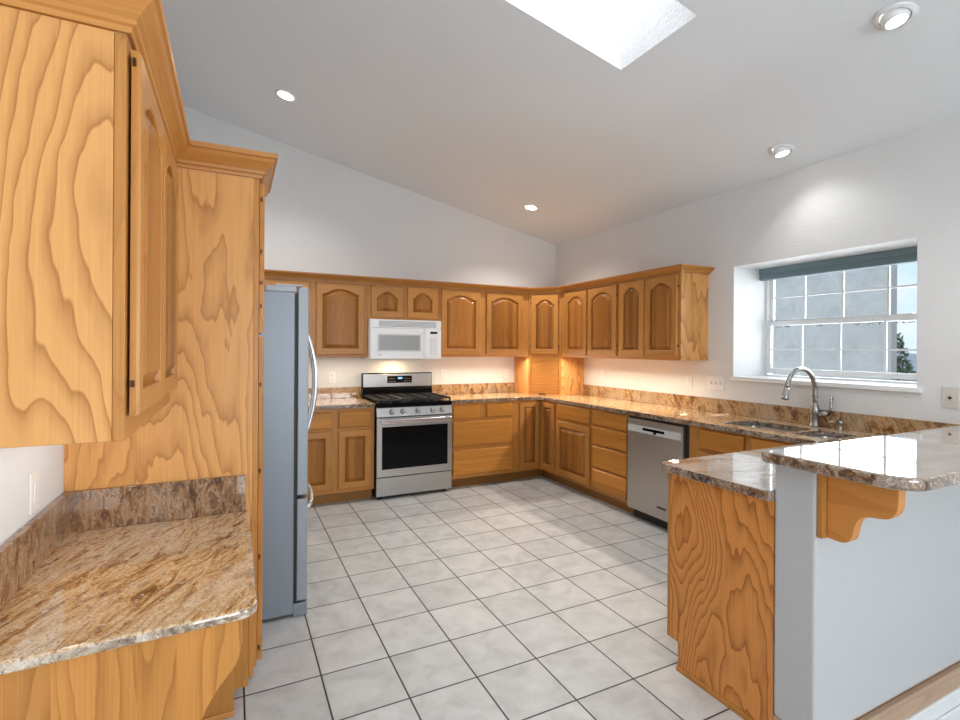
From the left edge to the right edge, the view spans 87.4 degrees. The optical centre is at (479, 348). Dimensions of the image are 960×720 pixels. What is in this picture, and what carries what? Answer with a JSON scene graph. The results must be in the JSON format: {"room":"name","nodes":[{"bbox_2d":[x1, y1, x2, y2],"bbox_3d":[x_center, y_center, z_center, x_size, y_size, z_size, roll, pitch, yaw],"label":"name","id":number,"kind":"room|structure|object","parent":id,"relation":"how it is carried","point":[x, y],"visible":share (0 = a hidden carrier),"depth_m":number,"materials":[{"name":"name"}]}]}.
{"room":"kitchen","nodes":[
{"label":"kitchen","id":0,"kind":"room"},
{"bbox_2d":[0,32,131,545],"bbox_3d":[-0.927,-0.486,0.358,0.200,4.500,9.379,0,0,-26],"label":"wall","id":1,"kind":"structure","parent":0,"point":[16,464],"depth_m":1.55,"materials":[{"name":"white paint"}]},
{"bbox_2d":[29,469,38,514],"bbox_3d":[-1.434,0.461,1.617,0.010,0.130,0.076,0,0,-26],"label":"light switch","id":2,"kind":"object","parent":1,"relation":"attached to","point":[34,476],"visible":1,"depth_m":1.60,"materials":[{"name":"white plastic"}]},
{"bbox_2d":[0,492,69,610],"bbox_3d":[-1.360,0.621,1.482,0.022,0.154,0.916,0,0,-26],"label":"backsplash","id":3,"kind":"structure","parent":1,"relation":"attached to","point":[25,551],"depth_m":1.54,"materials":[{"name":"brown stone"}]},
{"bbox_2d":[0,5,178,447],"bbox_3d":[-1.196,-0.264,1.553,0.371,0.964,0.970,0,0,-26],"label":"upper cabinet","id":4,"kind":"object","parent":1,"relation":"attached to","point":[89,173],"visible":1,"depth_m":1.15,"materials":[{"name":"brown wood"}]},
{"bbox_2d":[0,0,277,196],"bbox_3d":[-1.028,-0.794,1.827,0.415,0.097,1.675,0,0,-7],"label":"crown molding","id":5,"kind":"structure","parent":4,"relation":"attached to","point":[143,22],"depth_m":1.40,"materials":[{"name":"brown wood"}]},
{"bbox_2d":[63,474,245,532],"bbox_3d":[-1.295,0.622,2.035,0.625,0.154,0.020,0,0,-26],"label":"backsplash","id":6,"kind":"structure","parent":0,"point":[109,507],"depth_m":2.02,"materials":[{"name":"brown stone"}]},
{"bbox_2d":[178,106,555,398],"bbox_3d":[-0.873,-0.486,5.720,5.023,4.500,0.200,0,0,-26],"label":"wall","id":7,"kind":"structure","parent":0,"point":[322,215],"depth_m":5.47,"materials":[{"name":"white paint"}]},
{"bbox_2d":[263,276,367,356],"bbox_3d":[-1.734,-0.295,4.989,1.162,0.753,0.353,0,0,-26],"label":"upper cabinet","id":8,"kind":"object","parent":7,"relation":"attached to","point":[338,310],"visible":0.51,"depth_m":4.95,"materials":[{"name":"brown wood"}]},
{"bbox_2d":[328,372,335,382],"bbox_3d":[-1.554,0.302,5.272,0.076,0.120,0.008,0,0,-26],"label":"outlet","id":9,"kind":"object","parent":7,"relation":"attached to","point":[331,375],"visible":1,"depth_m":5.27,"materials":[{"name":"white plastic"}]},
{"bbox_2d":[308,387,360,398],"bbox_3d":[-1.637,0.466,5.225,0.792,0.116,0.020,0,0,-26],"label":"backsplash","id":10,"kind":"structure","parent":7,"relation":"attached to","point":[330,392],"depth_m":5.28,"materials":[{"name":"stone"}]},
{"bbox_2d":[368,283,438,320],"bbox_3d":[-0.860,-0.483,5.418,0.778,0.365,0.353,0,0,-26],"label":"upper cabinet","id":11,"kind":"object","parent":7,"relation":"attached to","point":[385,301],"visible":0.94,"depth_m":5.27,"materials":[{"name":"brown wood"}]},
{"bbox_2d":[361,319,440,359],"bbox_3d":[-0.842,-0.091,5.373,0.768,0.414,0.449,0,0,-26],"label":"microwave","id":12,"kind":"object","parent":11,"relation":"attached to","point":[386,338],"visible":0.99,"depth_m":5.18,"materials":[{"name":"white plastic"}]},
{"bbox_2d":[440,369,446,379],"bbox_3d":[-0.422,0.302,5.828,0.076,0.120,0.008,0,0,-26],"label":"outlet","id":13,"kind":"object","parent":7,"relation":"attached to","point":[443,371],"visible":1,"depth_m":5.83,"materials":[{"name":"white plastic"}]},
{"bbox_2d":[432,382,514,394],"bbox_3d":[-0.072,0.475,5.993,1.115,0.116,0.020,0,0,-26],"label":"backsplash","id":14,"kind":"structure","parent":7,"relation":"attached to","point":[441,389],"depth_m":5.98,"materials":[{"name":"stone"}]},
{"bbox_2d":[439,288,527,356],"bbox_3d":[-0.003,-0.284,5.839,1.130,0.753,0.353,0,0,-26],"label":"upper cabinet","id":15,"kind":"object","parent":7,"relation":"attached to","point":[474,323],"visible":0.96,"depth_m":5.69,"materials":[{"name":"brown wood"}]},
{"bbox_2d":[264,264,714,292],"bbox_3d":[-0.008,-0.690,5.171,4.230,0.057,1.664,0,0,5],"label":"crown molding","id":16,"kind":"structure","parent":7,"relation":"attached to","point":[688,268],"depth_m":5.04,"materials":[{"name":"brown wood"}]},
{"bbox_2d":[503,369,508,378],"bbox_3d":[0.323,0.309,6.194,0.076,0.120,0.008,0,0,-26],"label":"outlet","id":17,"kind":"object","parent":7,"relation":"attached to","point":[505,371],"visible":1,"depth_m":6.19,"materials":[{"name":"white plastic"}]},
{"bbox_2d":[528,292,561,356],"bbox_3d":[0.836,-0.279,6.109,0.608,0.753,0.608,0,0,-26],"label":"upper cabinet","id":18,"kind":"object","parent":7,"relation":"attached to","point":[544,309],"visible":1,"depth_m":5.87,"materials":[{"name":"brown wood"}]},
{"bbox_2d":[222,476,743,719],"bbox_3d":[-0.016,1.579,3.609,4.323,0.220,4.357,0,0,-26],"label":"floor","id":19,"kind":"structure","parent":0,"point":[533,598],"depth_m":2.75,"materials":[{"name":"tile"}]},
{"bbox_2d":[0,520,253,719],"bbox_3d":[-1.092,1.097,1.646,0.653,0.731,0.898,0,0,-26],"label":"base cabinet","id":20,"kind":"object","parent":19,"relation":"on","point":[193,675],"visible":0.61,"depth_m":1.27,"materials":[{"name":"brown wood"}]},
{"bbox_2d":[0,474,256,674],"bbox_3d":[-1.087,0.638,1.625,0.640,0.185,0.940,0,0,-26],"label":"countertop","id":21,"kind":"structure","parent":20,"relation":"on","point":[97,570],"depth_m":1.55,"materials":[{"name":"stone"}]},
{"bbox_2d":[64,167,264,666],"bbox_3d":[-1.371,0.357,2.272,0.698,2.208,0.474,0,0,-26],"label":"panel","id":22,"kind":"object","parent":19,"relation":"on","point":[211,425],"visible":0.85,"depth_m":2.12,"materials":[{"name":"brown wood"}]},
{"bbox_2d":[259,284,317,619],"bbox_3d":[-1.453,0.553,3.020,0.899,1.810,0.915,0,0,-26],"label":"refrigerator","id":23,"kind":"object","parent":19,"relation":"on","point":[288,345],"visible":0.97,"depth_m":2.71,"materials":[{"name":"grey paint"}]},
{"bbox_2d":[307,407,373,504],"bbox_3d":[-1.499,1.012,4.953,0.766,0.896,0.633,0,0,-26],"label":"base cabinet","id":24,"kind":"object","parent":19,"relation":"on","point":[340,441],"visible":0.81,"depth_m":4.72,"materials":[{"name":"brown wood"}]},
{"bbox_2d":[308,387,374,409],"bbox_3d":[-1.500,0.486,4.947,0.792,0.155,0.639,0,0,-26],"label":"countertop","id":25,"kind":"structure","parent":24,"relation":"on","point":[330,397],"depth_m":5.17,"materials":[{"name":"stone"}]},
{"bbox_2d":[361,372,451,498],"bbox_3d":[-0.771,0.865,5.250,0.785,1.198,0.717,0,0,-26],"label":"gas range","id":26,"kind":"object","parent":19,"relation":"on","point":[413,423],"visible":0.98,"depth_m":5.01,"materials":[{"name":"silver metal"}]},
{"bbox_2d":[363,398,451,407],"bbox_3d":[-0.769,0.551,5.250,0.785,0.040,0.597,0,0,-26],"label":"cooktop","id":27,"kind":"object","parent":26,"relation":"in","point":[427,402],"depth_m":5.02,"materials":[{"name":"black metal"}]},
{"bbox_2d":[451,401,513,487],"bbox_3d":[-0.098,1.020,5.641,0.763,0.896,0.632,0,0,-26],"label":"base cabinet","id":28,"kind":"object","parent":19,"relation":"on","point":[482,432],"visible":0.71,"depth_m":5.37,"materials":[{"name":"brown wood"}]},
{"bbox_2d":[510,400,561,483],"bbox_3d":[0.740,1.026,5.892,0.958,0.896,0.920,0,0,-26],"label":"base cabinet","id":29,"kind":"object","parent":19,"relation":"on","point":[534,420],"visible":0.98,"depth_m":5.59,"materials":[{"name":"brown wood"}]},
{"bbox_2d":[556,403,597,498],"bbox_3d":[1.221,1.028,5.280,0.633,0.896,0.598,0,0,-26],"label":"base cabinet","id":30,"kind":"object","parent":19,"relation":"on","point":[573,423],"visible":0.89,"depth_m":5.11,"materials":[{"name":"brown wood"}]},
{"bbox_2d":[592,409,632,513],"bbox_3d":[1.465,1.030,4.784,0.632,0.896,0.504,0,0,-26],"label":"base cabinet","id":31,"kind":"object","parent":19,"relation":"on","point":[609,429],"visible":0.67,"depth_m":4.62,"materials":[{"name":"brown wood"}]},
{"bbox_2d":[627,415,689,528],"bbox_3d":[1.703,1.032,4.256,0.612,0.889,0.638,0,0,-26],"label":"dishwasher","id":32,"kind":"object","parent":19,"relation":"on","point":[651,442],"visible":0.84,"depth_m":4.15,"materials":[{"name":"silver metal"}]},
{"bbox_2d":[630,415,689,458],"bbox_3d":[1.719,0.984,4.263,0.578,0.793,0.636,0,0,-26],"label":"control panel","id":33,"kind":"object","parent":32,"relation":"in","point":[686,427],"depth_m":3.88,"materials":[{"name":"silver metal"}]},
{"bbox_2d":[667,473,774,719],"bbox_3d":[1.566,1.031,2.430,1.304,0.896,0.540,0,0,-26],"label":"base cabinet","id":34,"kind":"object","parent":19,"relation":"on","point":[721,573],"visible":0.28,"depth_m":2.10,"materials":[{"name":"brown wood"}]},
{"bbox_2d":[432,382,959,500],"bbox_3d":[1.031,0.501,4.205,1.927,0.155,4.202,0,0,-26],"label":"countertop","id":35,"kind":"structure","parent":34,"relation":"on","point":[744,472],"depth_m":3.67,"materials":[{"name":"stone"}]},
{"bbox_2d":[514,357,583,394],"bbox_3d":[0.794,0.318,5.998,0.857,0.441,0.252,0,0,19],"label":"appliance garage","id":36,"kind":"object","parent":35,"relation":"on","point":[532,375],"visible":0.98,"depth_m":5.91,"materials":[{"name":"brown wood"}]},
{"bbox_2d":[531,360,558,393],"bbox_3d":[0.760,0.333,5.897,0.336,0.388,0.004,0,0,19],"label":"shutter","id":37,"kind":"object","parent":36,"relation":"hanging from","point":[544,373],"depth_m":5.90,"materials":[{"name":"brown wood"}]},
{"bbox_2d":[743,425,834,438],"bbox_3d":[2.093,0.686,3.441,0.389,0.200,0.781,0,0,-26],"label":"sink","id":38,"kind":"object","parent":35,"relation":"in","point":[751,426],"visible":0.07,"depth_m":3.69,"materials":[{"name":"silver metal"}]},
{"bbox_2d":[743,425,791,431],"bbox_3d":[2.032,0.686,3.564,0.389,0.200,0.506,0,0,-26],"label":"basin","id":39,"kind":"object","parent":38,"relation":"in","point":[752,426],"depth_m":3.74,"materials":[{"name":"silver metal"}]},
{"bbox_2d":[811,436,834,438],"bbox_3d":[2.204,0.667,3.213,0.369,0.160,0.274,0,0,-26],"label":"basin","id":40,"kind":"object","parent":38,"relation":"in","point":[826,437],"depth_m":3.36,"materials":[{"name":"silver metal"}]},
{"bbox_2d":[781,367,832,426],"bbox_3d":[2.236,0.337,3.438,0.407,0.422,0.130,0,0,-26],"label":"kitchen faucet","id":41,"kind":"object","parent":35,"relation":"on","point":[815,413],"visible":1,"depth_m":3.50,"materials":[{"name":"silver metal"}]},
{"bbox_2d":[810,402,819,426],"bbox_3d":[2.360,0.464,3.538,0.062,0.170,0.062,0,0,-26],"label":"faucet","id":42,"kind":"object","parent":41,"relation":"on","point":[814,409],"depth_m":3.52,"materials":[{"name":"silver metal"}]},
{"bbox_2d":[828,420,843,429],"bbox_3d":[2.409,0.517,3.397,0.100,0.064,0.044,0,0,10],"label":"soap dispenser","id":43,"kind":"object","parent":35,"relation":"on","point":[840,423],"visible":1,"depth_m":3.38,"materials":[{"name":"silver metal"}]},
{"bbox_2d":[689,425,796,457],"bbox_3d":[2.078,1.034,3.534,0.633,0.896,0.973,0,0,-26],"label":"base cabinet","id":44,"kind":"object","parent":19,"relation":"on","point":[702,441],"visible":0.11,"depth_m":3.56,"materials":[{"name":"brown wood"}]},
{"bbox_2d":[162,0,959,244],"bbox_3d":[1.246,-1.830,1.421,5.023,1.200,9.779,0,0,-26],"label":"ceiling","id":45,"kind":"structure","parent":0,"point":[484,109],"depth_m":3.41,"materials":[{"name":"white paint"}]},
{"bbox_2d":[275,88,296,101],"bbox_3d":[-1.592,-2.077,4.117,0.166,0.042,0.170,0,0,-26],"label":"recessed light","id":46,"kind":"object","parent":45,"relation":"in","point":[286,95],"visible":1,"depth_m":4.11,"materials":[{"name":"white"}]},
{"bbox_2d":[523,204,538,210],"bbox_3d":[0.551,-1.526,5.422,0.166,0.042,0.170,0,0,-26],"label":"recessed light","id":47,"kind":"object","parent":45,"relation":"in","point":[532,207],"visible":1,"depth_m":5.42,"materials":[{"name":"white"}]},
{"bbox_2d":[506,0,696,69],"bbox_3d":[0.424,-2.120,2.525,1.304,0.846,0.617,0,0,-26],"label":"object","id":48,"kind":"structure","parent":45,"relation":"attached to","point":[618,32],"depth_m":2.89,"materials":[{"name":"white paint"}]},
{"bbox_2d":[768,144,794,157],"bbox_3d":[2.119,-1.387,3.530,0.166,0.065,0.170,0,0,-26],"label":"recessed light","id":49,"kind":"object","parent":45,"relation":"in","point":[779,150],"visible":0.99,"depth_m":3.50,"materials":[{"name":"white metal"}]},
{"bbox_2d":[872,1,918,30],"bbox_3d":[1.930,-1.538,2.334,0.166,0.069,0.170,0,0,-26],"label":"recessed light","id":50,"kind":"object","parent":45,"relation":"in","point":[897,15],"visible":1,"depth_m":2.31,"materials":[{"name":"white metal"}]},
{"bbox_2d":[555,118,959,423],"bbox_3d":[3.265,-0.060,2.418,0.500,3.700,9.379,0,0,-26],"label":"wall","id":51,"kind":"structure","parent":0,"point":[901,192],"depth_m":3.68,"materials":[{"name":"white paint"}]},
{"bbox_2d":[562,283,618,358],"bbox_3d":[1.296,-0.276,5.461,0.353,0.753,0.956,0,0,-26],"label":"upper cabinet","id":52,"kind":"object","parent":51,"relation":"attached to","point":[590,316],"visible":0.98,"depth_m":5.32,"materials":[{"name":"brown wood"}]},
{"bbox_2d":[600,371,604,381],"bbox_3d":[1.385,0.310,5.665,0.008,0.120,0.076,0,0,-26],"label":"outlet","id":53,"kind":"object","parent":51,"relation":"attached to","point":[602,373],"visible":1,"depth_m":5.66,"materials":[{"name":"white plastic"}]},
{"bbox_2d":[618,272,707,360],"bbox_3d":[1.678,-0.274,4.683,0.353,0.753,0.774,0,0,-26],"label":"upper cabinet","id":54,"kind":"object","parent":51,"relation":"attached to","point":[664,317],"visible":1,"depth_m":4.40,"materials":[{"name":"brown wood"}]},
{"bbox_2d":[685,376,691,388],"bbox_3d":[1.910,0.311,4.595,0.010,0.120,0.076,0,0,-26],"label":"light switch","id":55,"kind":"object","parent":51,"relation":"attached to","point":[688,379],"visible":1,"depth_m":4.59,"materials":[{"name":"white plastic"}]},
{"bbox_2d":[707,376,724,390],"bbox_3d":[2.034,0.298,4.335,0.017,0.120,0.172,0,0,-26],"label":"switch plate","id":56,"kind":"object","parent":51,"relation":"attached to","point":[713,382],"visible":1,"depth_m":4.33,"materials":[{"name":"white plastic"}]},
{"bbox_2d":[583,384,959,434],"bbox_3d":[2.021,0.488,4.352,0.020,0.116,3.593,0,0,-26],"label":"backsplash","id":57,"kind":"structure","parent":51,"relation":"attached to","point":[884,425],"depth_m":3.87,"materials":[{"name":"stone"}]},
{"bbox_2d":[730,376,921,392],"bbox_3d":[2.569,0.253,3.708,0.435,0.030,1.297,0,0,-26],"label":"trim","id":58,"kind":"structure","parent":51,"relation":"attached to","point":[884,386],"depth_m":3.52,"materials":[{"name":"white"}]},
{"bbox_2d":[766,265,916,383],"bbox_3d":[2.795,-0.218,3.826,0.092,0.924,1.250,0,0,-26],"label":"window","id":59,"kind":"structure","parent":51,"relation":"in","point":[770,285],"depth_m":3.87,"materials":[{"name":"white plastic"}]},
{"bbox_2d":[759,246,916,373],"bbox_3d":[2.702,-0.231,3.780,0.070,0.895,1.236,0,0,-26],"label":"window blind","id":60,"kind":"object","parent":59,"relation":"attached to","point":[904,255],"visible":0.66,"depth_m":3.74,"materials":[{"name":"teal fabric"}]},
{"bbox_2d":[771,321,916,372],"bbox_3d":[2.784,-0.012,3.821,0.012,0.366,1.176,0,0,-26],"label":"grille","id":61,"kind":"object","parent":59,"relation":"attached to","point":[801,323],"depth_m":3.87,"materials":[{"name":"white plastic"}]},
{"bbox_2d":[776,321,913,327],"bbox_3d":[2.785,-0.184,3.807,0.011,0.019,1.111,0,0,-26],"label":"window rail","id":62,"kind":"object","parent":59,"relation":"attached to","point":[895,321],"visible":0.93,"depth_m":3.73,"materials":[{"name":"grey plastic"}]},
{"bbox_2d":[774,265,916,318],"bbox_3d":[2.817,-0.427,3.836,0.012,0.368,1.176,0,0,-26],"label":"grille","id":63,"kind":"object","parent":59,"relation":"attached to","point":[888,287],"depth_m":3.87,"materials":[{"name":"white plastic"}]},
{"bbox_2d":[942,387,958,408],"bbox_3d":[2.730,0.286,2.916,0.018,0.124,0.078,0,0,-26],"label":"plate","id":64,"kind":"object","parent":51,"relation":"attached to","point":[950,395],"visible":1,"depth_m":2.92,"materials":[{"name":"grey plastic"}]},
{"bbox_2d":[774,465,959,719],"bbox_3d":[2.001,0.912,2.256,1.902,0.970,0.153,0,0,-26],"label":"wall","id":65,"kind":"structure","parent":0,"point":[865,620],"depth_m":1.90,"materials":[{"name":"grey paint"}]},
{"bbox_2d":[762,426,959,491],"bbox_3d":[2.038,0.409,2.098,1.977,0.042,0.480,0,0,-26],"label":"bar","id":66,"kind":"object","parent":65,"relation":"on","point":[923,460],"visible":1,"depth_m":1.76,"materials":[{"name":"beige stone"}]},
{"bbox_2d":[817,474,905,542],"bbox_3d":[1.281,0.546,1.687,0.096,0.240,0.231,0,0,-26],"label":"corbel","id":67,"kind":"object","parent":65,"relation":"attached to","point":[843,505],"visible":0.86,"depth_m":1.70,"materials":[{"name":"brown wood"}]},
{"bbox_2d":[773,660,959,719],"bbox_3d":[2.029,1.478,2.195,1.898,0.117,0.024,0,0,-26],"label":"trim","id":68,"kind":"structure","parent":65,"relation":"attached to","point":[924,694],"depth_m":2.08,"materials":[{"name":"brown wood"}]},
{"bbox_2d":[905,686,959,719],"bbox_3d":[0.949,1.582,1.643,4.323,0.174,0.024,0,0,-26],"label":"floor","id":69,"kind":"structure","parent":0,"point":[947,707],"depth_m":2.15,"materials":[{"name":"white tile"}]},
{"label":"outside","id":70,"kind":"structure","parent":0,"visible":0},
{"bbox_3d":[37.002,4.799,32.265,85.800,0.200,100.000,0,0,-26],"label":"ground","id":71,"kind":"structure","parent":70,"visible":0},
{"bbox_2d":[773,265,896,380],"bbox_3d":[3.495,-1.009,10.031,0.415,8.000,8.350,0,0,-26],"label":"building","id":72,"kind":"structure","parent":71,"relation":"on","point":[865,335],"depth_m":6.84,"materials":[{"name":"grey paint"}]},
{"bbox_2d":[897,332,915,380],"bbox_3d":[14.195,2.006,16.964,0.847,5.119,0.792,0,0,45],"label":"tree","id":73,"kind":"object","parent":71,"relation":"on","point":[909,367],"visible":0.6,"depth_m":16.88,"materials":[{"name":"green plant"}]},
{"bbox_2d":[897,353,916,381],"bbox_3d":[32.599,2.522,35.542,8.200,4.300,10.000,0,0,-26],"label":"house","id":74,"kind":"structure","parent":71,"relation":"on","point":[913,357],"depth_m":35.28,"materials":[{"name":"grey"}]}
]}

